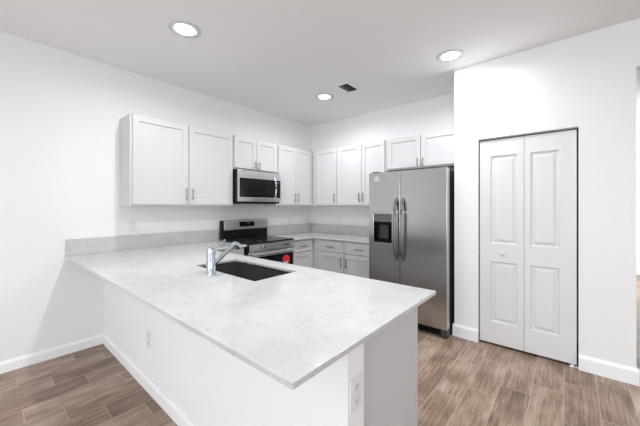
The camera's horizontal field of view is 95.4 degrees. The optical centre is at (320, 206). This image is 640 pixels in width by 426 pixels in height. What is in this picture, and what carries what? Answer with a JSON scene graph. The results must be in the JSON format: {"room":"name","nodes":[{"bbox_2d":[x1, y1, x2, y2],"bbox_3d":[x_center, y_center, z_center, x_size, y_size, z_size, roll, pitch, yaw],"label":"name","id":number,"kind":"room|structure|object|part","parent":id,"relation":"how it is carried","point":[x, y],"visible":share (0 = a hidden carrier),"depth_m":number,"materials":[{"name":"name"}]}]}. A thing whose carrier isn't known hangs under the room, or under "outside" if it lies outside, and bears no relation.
{"room":"kitchen","nodes":[
{"label":"kitchen","id":0,"kind":"room"},
{"bbox_2d":[0,31,310,361],"bbox_3d":[-2.975,-0.033,2.069,0.120,2.806,8.740,0,0,40],"label":"wall","id":1,"kind":"structure","parent":0,"point":[61,112],"depth_m":2.71,"materials":[{"name":"white paint"}]},
{"bbox_2d":[0,333,103,373],"bbox_3d":[-3.919,1.323,0.851,0.015,0.095,5.420,0,0,40],"label":"baseboard","id":2,"kind":"structure","parent":1,"relation":"attached to","point":[47,354],"depth_m":2.60,"materials":[{"name":"white paint"}]},
{"bbox_2d":[128,220,135,231],"bbox_3d":[-2.011,0.210,3.107,0.008,0.116,0.072,0,0,40],"label":"wall outlet","id":3,"kind":"object","parent":1,"relation":"attached to","point":[131,224],"visible":1,"depth_m":3.11,"materials":[{"name":"white plastic"}]},
{"bbox_2d":[66,229,218,255],"bbox_3d":[-1.856,0.384,3.280,0.020,0.152,1.542,0,0,40],"label":"backsplash","id":4,"kind":"structure","parent":1,"relation":"attached to","point":[81,246],"depth_m":3.12,"materials":[{"name":"stone"}]},
{"bbox_2d":[120,113,232,205],"bbox_3d":[-1.582,-0.453,3.346,0.352,0.906,1.142,0,0,40],"label":"upper cabinet","id":5,"kind":"object","parent":1,"relation":"attached to","point":[163,163],"visible":1,"depth_m":3.13,"materials":[{"name":"grey paint"}]},
{"bbox_3d":[-1.660,-0.458,3.047,0.019,0.880,0.543,0,0,40],"label":"door","id":6,"kind":"part","parent":5,"relation":"part of","materials":[{"name":"grey paint"}]},
{"bbox_3d":[-1.299,-0.458,3.474,0.019,0.880,0.551,0,0,40],"label":"door","id":7,"kind":"part","parent":5,"relation":"part of","materials":[{"name":"grey paint"}]},
{"bbox_2d":[233,135,276,172],"bbox_3d":[-0.978,-0.691,4.059,0.352,0.430,0.721,0,0,40],"label":"upper cabinet","id":8,"kind":"object","parent":1,"relation":"attached to","point":[248,154],"visible":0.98,"depth_m":3.94,"materials":[{"name":"grey paint"}]},
{"bbox_3d":[-0.990,-0.696,3.838,0.019,0.404,0.339,0,0,40],"label":"door","id":9,"kind":"part","parent":8,"relation":"part of","materials":[{"name":"grey paint"}]},
{"bbox_2d":[233,169,280,203],"bbox_3d":[-0.939,-0.251,4.027,0.451,0.439,0.722,0,0,40],"label":"microwave","id":10,"kind":"object","parent":8,"relation":"attached to","point":[249,187],"visible":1,"depth_m":3.86,"materials":[{"name":"silver metal"}]},
{"bbox_3d":[-0.852,-0.240,3.895,0.026,0.244,0.564,0,0,40],"label":"door glass","id":11,"kind":"part","parent":10,"relation":"part of","materials":[{"name":"black glass"}]},
{"bbox_3d":[-0.637,-0.238,4.078,0.057,0.311,0.021,0,0,40],"label":"handle","id":12,"kind":"part","parent":10,"relation":"part of","materials":[{"name":"silver metal"}]},
{"bbox_3d":[-0.629,-0.240,4.158,0.026,0.244,0.120,0,0,40],"label":"keypad panel","id":13,"kind":"part","parent":10,"relation":"part of","materials":[{"name":"black glass"}]},
{"bbox_3d":[-0.762,-0.696,4.107,0.019,0.404,0.355,0,0,40],"label":"door","id":14,"kind":"part","parent":8,"relation":"part of","materials":[{"name":"grey paint"}]},
{"bbox_2d":[263,144,312,205],"bbox_3d":[-0.394,-0.453,4.747,0.352,0.906,1.075,0,0,40],"label":"upper cabinet","id":15,"kind":"object","parent":1,"relation":"attached to","point":[295,166],"visible":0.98,"depth_m":4.51,"materials":[{"name":"grey paint"}]},
{"bbox_3d":[-0.509,-0.458,4.406,0.019,0.880,0.354,0,0,40],"label":"door","id":16,"kind":"part","parent":15,"relation":"part of","materials":[{"name":"grey paint"}]},
{"bbox_3d":[-0.282,-0.458,4.673,0.019,0.880,0.333,0,0,40],"label":"door","id":17,"kind":"part","parent":15,"relation":"part of","materials":[{"name":"grey paint"}]},
{"bbox_2d":[266,223,310,235],"bbox_3d":[-0.523,0.384,4.852,0.020,0.152,1.040,0,0,40],"label":"backsplash","id":18,"kind":"structure","parent":1,"relation":"attached to","point":[294,228],"depth_m":4.82,"materials":[{"name":"stone"}]},
{"bbox_2d":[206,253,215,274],"bbox_3d":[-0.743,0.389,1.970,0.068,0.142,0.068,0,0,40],"label":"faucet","id":19,"kind":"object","parent":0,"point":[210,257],"depth_m":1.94,"materials":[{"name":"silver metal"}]},
{"bbox_2d":[104,280,363,425],"bbox_3d":[-1.006,0.925,2.002,2.970,0.890,0.104,0,0,40],"label":"wall","id":20,"kind":"structure","parent":0,"point":[212,386],"depth_m":1.56,"materials":[{"name":"white paint"}]},
{"bbox_2d":[146,330,150,347],"bbox_3d":[-1.279,0.985,2.160,0.072,0.116,0.008,0,0,40],"label":"wall outlet","id":21,"kind":"object","parent":20,"relation":"attached to","point":[148,334],"visible":1,"depth_m":2.15,"materials":[{"name":"white plastic"}]},
{"bbox_2d":[103,333,196,425],"bbox_3d":[-1.039,1.321,1.952,2.955,0.098,0.015,0,0,40],"label":"baseboard","id":22,"kind":"structure","parent":20,"relation":"attached to","point":[175,413],"depth_m":2.11,"materials":[{"name":"white paint"}]},
{"bbox_2d":[350,373,361,414],"bbox_3d":[0.126,0.666,1.035,0.008,0.116,0.072,0,0,40],"label":"wall outlet","id":23,"kind":"object","parent":20,"relation":"attached to","point":[356,383],"visible":1,"depth_m":1.03,"materials":[{"name":"white plastic"}]},
{"bbox_2d":[354,381,358,392],"bbox_3d":[0.127,0.640,1.034,0.002,0.030,0.034,0,0,40],"label":"receptacle","id":24,"kind":"object","parent":23,"relation":"attached to","point":[356,383],"depth_m":1.03,"materials":[{"name":"grey plastic"}]},
{"bbox_2d":[354,395,358,407],"bbox_3d":[0.127,0.692,1.034,0.002,0.030,0.034,0,0,40],"label":"receptacle","id":25,"kind":"object","parent":23,"relation":"attached to","point":[356,397],"depth_m":1.03,"materials":[{"name":"grey plastic"}]},
{"bbox_2d":[0,0,639,133],"bbox_3d":[1.425,-1.486,1.368,7.740,0.100,13.360,0,0,40],"label":"ceiling","id":26,"kind":"structure","parent":0,"point":[273,57],"depth_m":2.52,"materials":[{"name":"white paint"}]},
{"bbox_2d":[168,20,200,37],"bbox_3d":[-1.101,-1.427,2.361,0.244,0.017,0.244,0,0,40],"label":"recessed light","id":27,"kind":"object","parent":26,"relation":"in","point":[183,28],"visible":1,"depth_m":2.34,"materials":[{"name":"white plastic"}]},
{"bbox_2d":[315,93,333,99],"bbox_3d":[0.049,-1.427,3.815,0.244,0.017,0.244,0,0,40],"label":"recessed light","id":28,"kind":"object","parent":26,"relation":"in","point":[322,96],"visible":1,"depth_m":3.79,"materials":[{"name":"white plastic"}]},
{"bbox_2d":[335,82,359,92],"bbox_3d":[0.329,-1.432,3.525,0.176,0.007,0.274,0,0,40],"label":"ceiling vent","id":29,"kind":"object","parent":26,"relation":"in","point":[347,87],"visible":1,"depth_m":3.52,"materials":[{"name":"black metal"}]},
{"bbox_2d":[436,49,463,61],"bbox_3d":[1.232,-1.427,2.776,0.244,0.017,0.244,0,0,40],"label":"recessed light","id":30,"kind":"object","parent":26,"relation":"in","point":[449,55],"visible":1,"depth_m":2.76,"materials":[{"name":"white plastic"}]},
{"bbox_2d":[0,275,639,425],"bbox_3d":[1.425,1.420,1.368,7.740,0.100,13.360,0,0,40],"label":"floor","id":31,"kind":"structure","parent":0,"point":[462,382],"depth_m":2.14,"materials":[{"name":"brown wood"}]},
{"bbox_2d":[217,247,243,262],"bbox_3d":[-1.267,0.926,3.493,0.642,0.889,0.443,0,0,40],"label":"base cabinet","id":32,"kind":"object","parent":31,"relation":"on","point":[240,251],"visible":0.05,"depth_m":3.40,"materials":[{"name":"grey paint"}]},
{"bbox_3d":[-1.055,0.577,3.313,0.019,0.156,0.406,0,0,40],"label":"drawer","id":33,"kind":"part","parent":32,"relation":"part of","materials":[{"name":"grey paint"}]},
{"bbox_2d":[220,218,294,272],"bbox_3d":[-0.836,0.777,3.931,0.688,1.186,0.758,0,0,40],"label":"range","id":34,"kind":"object","parent":31,"relation":"on","point":[273,248],"visible":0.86,"depth_m":3.89,"materials":[{"name":"silver metal"}]},
{"bbox_2d":[222,236,293,244],"bbox_3d":[-0.834,0.453,3.929,0.570,0.023,0.758,0,0,40],"label":"cooktop","id":35,"kind":"object","parent":34,"relation":"in","point":[250,240],"depth_m":3.87,"materials":[{"name":"grey glass"}]},
{"bbox_3d":[-0.628,0.864,3.755,0.030,0.612,0.750,0,0,40],"label":"oven door","id":36,"kind":"part","parent":34,"relation":"part of","materials":[{"name":"silver metal"}]},
{"bbox_3d":[-0.622,0.509,3.764,0.026,0.087,0.736,0,0,40],"label":"knob panel","id":37,"kind":"part","parent":34,"relation":"part of","materials":[{"name":"silver metal"}]},
{"bbox_3d":[-0.606,0.848,3.756,0.002,0.445,0.688,0,0,40],"label":"oven glass","id":38,"kind":"part","parent":34,"relation":"part of","materials":[{"name":"black glass"}]},
{"bbox_3d":[-0.595,0.587,3.727,0.058,0.024,0.688,0,0,40],"label":"oven handle","id":39,"kind":"part","parent":34,"relation":"part of","materials":[{"name":"silver metal"}]},
{"bbox_2d":[293,238,312,267],"bbox_3d":[-0.470,0.926,4.433,0.642,0.889,0.468,0,0,40],"label":"base cabinet","id":40,"kind":"object","parent":31,"relation":"on","point":[303,252],"visible":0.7,"depth_m":4.26,"materials":[{"name":"grey paint"}]},
{"bbox_3d":[-0.272,0.577,4.236,0.019,0.156,0.385,0,0,40],"label":"drawer","id":41,"kind":"part","parent":40,"relation":"part of","materials":[{"name":"grey paint"}]},
{"bbox_3d":[-0.272,0.961,4.236,0.019,0.582,0.385,0,0,40],"label":"door","id":42,"kind":"part","parent":40,"relation":"part of","materials":[{"name":"grey paint"}]},
{"bbox_2d":[266,223,368,242],"bbox_3d":[0.117,0.394,4.324,1.679,0.172,1.061,0,0,40],"label":"countertop","id":43,"kind":"structure","parent":40,"relation":"on","point":[351,233],"depth_m":4.69,"materials":[{"name":"stone"}]},
{"bbox_2d":[314,238,344,273],"bbox_3d":[0.286,0.926,4.454,0.583,0.889,0.642,0,0,40],"label":"base cabinet","id":44,"kind":"object","parent":31,"relation":"on","point":[329,255],"visible":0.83,"depth_m":4.21,"materials":[{"name":"grey paint"}]},
{"bbox_3d":[0.148,0.577,4.206,0.448,0.156,0.019,0,0,40],"label":"drawer","id":45,"kind":"part","parent":44,"relation":"part of","materials":[{"name":"grey paint"}]},
{"bbox_3d":[0.148,0.961,4.206,0.448,0.582,0.019,0,0,40],"label":"door","id":46,"kind":"part","parent":44,"relation":"part of","materials":[{"name":"grey paint"}]},
{"bbox_2d":[345,241,368,277],"bbox_3d":[0.700,0.926,4.103,0.497,0.889,0.642,0,0,40],"label":"base cabinet","id":47,"kind":"object","parent":31,"relation":"on","point":[356,253],"visible":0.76,"depth_m":3.91,"materials":[{"name":"grey paint"}]},
{"bbox_3d":[0.518,0.577,3.893,0.467,0.156,0.019,0,0,40],"label":"drawer","id":48,"kind":"part","parent":47,"relation":"part of","materials":[{"name":"grey paint"}]},
{"bbox_3d":[0.518,0.961,3.893,0.467,0.582,0.019,0,0,40],"label":"door","id":49,"kind":"part","parent":47,"relation":"part of","materials":[{"name":"grey paint"}]},
{"bbox_2d":[364,307,417,425],"bbox_3d":[0.045,0.926,1.603,0.764,0.889,0.642,0,0,40],"label":"base cabinet","id":50,"kind":"object","parent":31,"relation":"on","point":[391,355],"visible":0.09,"depth_m":1.36,"materials":[{"name":"grey paint"}]},
{"bbox_2d":[66,229,435,389],"bbox_3d":[-0.719,0.394,2.316,3.001,0.172,1.542,0,0,40],"label":"countertop","id":51,"kind":"structure","parent":50,"relation":"on","point":[290,328],"depth_m":1.45,"materials":[{"name":"stone"}]},
{"bbox_2d":[206,240,240,274],"bbox_3d":[-0.677,0.348,2.048,0.068,0.224,0.271,0,0,40],"label":"kitchen faucet","id":52,"kind":"object","parent":51,"relation":"on","point":[211,260],"visible":1,"depth_m":1.96,"materials":[{"name":"silver metal"}]},
{"bbox_3d":[-0.688,0.345,2.034,0.031,0.130,0.160,0,0,40],"label":"spout","id":53,"kind":"part","parent":52,"relation":"part of","materials":[{"name":"silver metal"}]},
{"bbox_2d":[203,262,288,280],"bbox_3d":[-0.575,0.596,2.171,0.808,0.209,0.418,0,0,40],"label":"sink","id":54,"kind":"object","parent":51,"relation":"in","point":[238,269],"visible":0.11,"depth_m":2.44,"materials":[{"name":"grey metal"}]},
{"bbox_2d":[369,166,453,337],"bbox_3d":[1.167,0.475,3.539,0.914,1.790,0.842,0,0,40],"label":"refrigerator","id":55,"kind":"object","parent":31,"relation":"on","point":[411,212],"visible":0.88,"depth_m":3.16,"materials":[{"name":"silver metal"}]},
{"bbox_3d":[0.773,0.437,3.473,0.399,1.677,0.088,0,0,40],"label":"door","id":56,"kind":"part","parent":55,"relation":"part of","materials":[{"name":"silver metal"}]},
{"bbox_3d":[0.850,0.265,3.309,0.033,0.717,0.082,0,0,40],"label":"handle","id":57,"kind":"part","parent":55,"relation":"part of","materials":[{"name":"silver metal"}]},
{"bbox_3d":[0.911,0.265,3.257,0.033,0.717,0.082,0,0,40],"label":"handle","id":58,"kind":"part","parent":55,"relation":"part of","materials":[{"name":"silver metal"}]},
{"bbox_3d":[1.124,0.437,3.175,0.509,1.677,0.088,0,0,40],"label":"door","id":59,"kind":"part","parent":55,"relation":"part of","materials":[{"name":"silver metal"}]},
{"bbox_2d":[311,93,577,341],"bbox_3d":[1.322,-0.033,4.077,3.840,2.806,0.120,0,0,40],"label":"wall","id":60,"kind":"structure","parent":0,"point":[435,114],"depth_m":4.43,"materials":[{"name":"white paint"}]},
{"bbox_2d":[313,148,337,205],"bbox_3d":[0.146,-0.453,4.763,0.510,0.906,0.352,0,0,40],"label":"upper cabinet","id":61,"kind":"object","parent":60,"relation":"attached to","point":[325,162],"visible":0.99,"depth_m":4.65,"materials":[{"name":"grey paint"}]},
{"bbox_2d":[311,223,368,235],"bbox_3d":[0.453,0.384,4.721,1.679,0.152,0.020,0,0,40],"label":"backsplash","id":62,"kind":"structure","parent":60,"relation":"attached to","point":[323,228],"depth_m":4.80,"materials":[{"name":"stone"}]},
{"bbox_2d":[338,140,388,205],"bbox_3d":[0.656,-0.453,4.331,0.822,0.906,0.352,0,0,40],"label":"upper cabinet","id":63,"kind":"object","parent":60,"relation":"attached to","point":[355,162],"visible":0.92,"depth_m":4.24,"materials":[{"name":"grey paint"}]},
{"bbox_3d":[0.426,-0.458,4.351,0.427,0.880,0.019,0,0,40],"label":"door","id":64,"kind":"part","parent":63,"relation":"part of","materials":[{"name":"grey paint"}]},
{"bbox_3d":[0.732,-0.458,4.091,0.365,0.880,0.019,0,0,40],"label":"door","id":65,"kind":"part","parent":63,"relation":"part of","materials":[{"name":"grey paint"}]},
{"bbox_2d":[386,129,453,171],"bbox_3d":[1.341,-0.693,3.750,0.967,0.426,0.352,0,0,40],"label":"upper cabinet","id":66,"kind":"object","parent":60,"relation":"attached to","point":[433,149],"visible":0.9,"depth_m":3.65,"materials":[{"name":"grey paint"}]},
{"bbox_3d":[1.079,-0.698,3.797,0.450,0.400,0.019,0,0,40],"label":"door","id":67,"kind":"part","parent":66,"relation":"part of","materials":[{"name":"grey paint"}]},
{"bbox_3d":[1.432,-0.698,3.498,0.455,0.400,0.019,0,0,40],"label":"door","id":68,"kind":"part","parent":66,"relation":"part of","materials":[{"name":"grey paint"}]},
{"bbox_2d":[454,18,639,367],"bbox_3d":[2.449,-0.033,2.280,2.618,2.806,0.110,0,0,40],"label":"wall","id":69,"kind":"structure","parent":0,"point":[587,81],"depth_m":2.42,"materials":[{"name":"white paint"}]},
{"bbox_2d":[453,323,477,341],"bbox_3d":[1.492,1.306,3.010,0.242,0.128,0.015,0,0,40],"label":"baseboard","id":70,"kind":"structure","parent":69,"relation":"attached to","point":[460,331],"depth_m":3.00,"materials":[{"name":"white paint"}]},
{"bbox_2d":[479,127,577,367],"bbox_3d":[1.890,0.349,2.706,0.756,2.041,0.068,0,0,40],"label":"door","id":71,"kind":"structure","parent":69,"relation":"in","point":[528,184],"depth_m":2.68,"materials":[{"name":"white paint"}]},
{"bbox_2d":[636,134,639,268],"bbox_3d":[6.354,-0.033,5.868,1.520,2.806,0.120,0,0,40],"label":"wall","id":72,"kind":"structure","parent":0,"point":[637,135],"depth_m":5.80,"materials":[{"name":"white paint"}]},
{"bbox_3d":[4.114,-0.033,4.315,0.110,2.806,5.146,0,0,40],"label":"wall","id":73,"kind":"structure","parent":0,"visible":0},
{"bbox_2d":[579,354,639,386],"bbox_3d":[3.994,1.306,4.334,0.347,0.128,5.272,0,0,40],"label":"baseboard","id":74,"kind":"structure","parent":73,"relation":"attached to","point":[630,375],"depth_m":2.32,"materials":[{"name":"white paint"}]}
]}

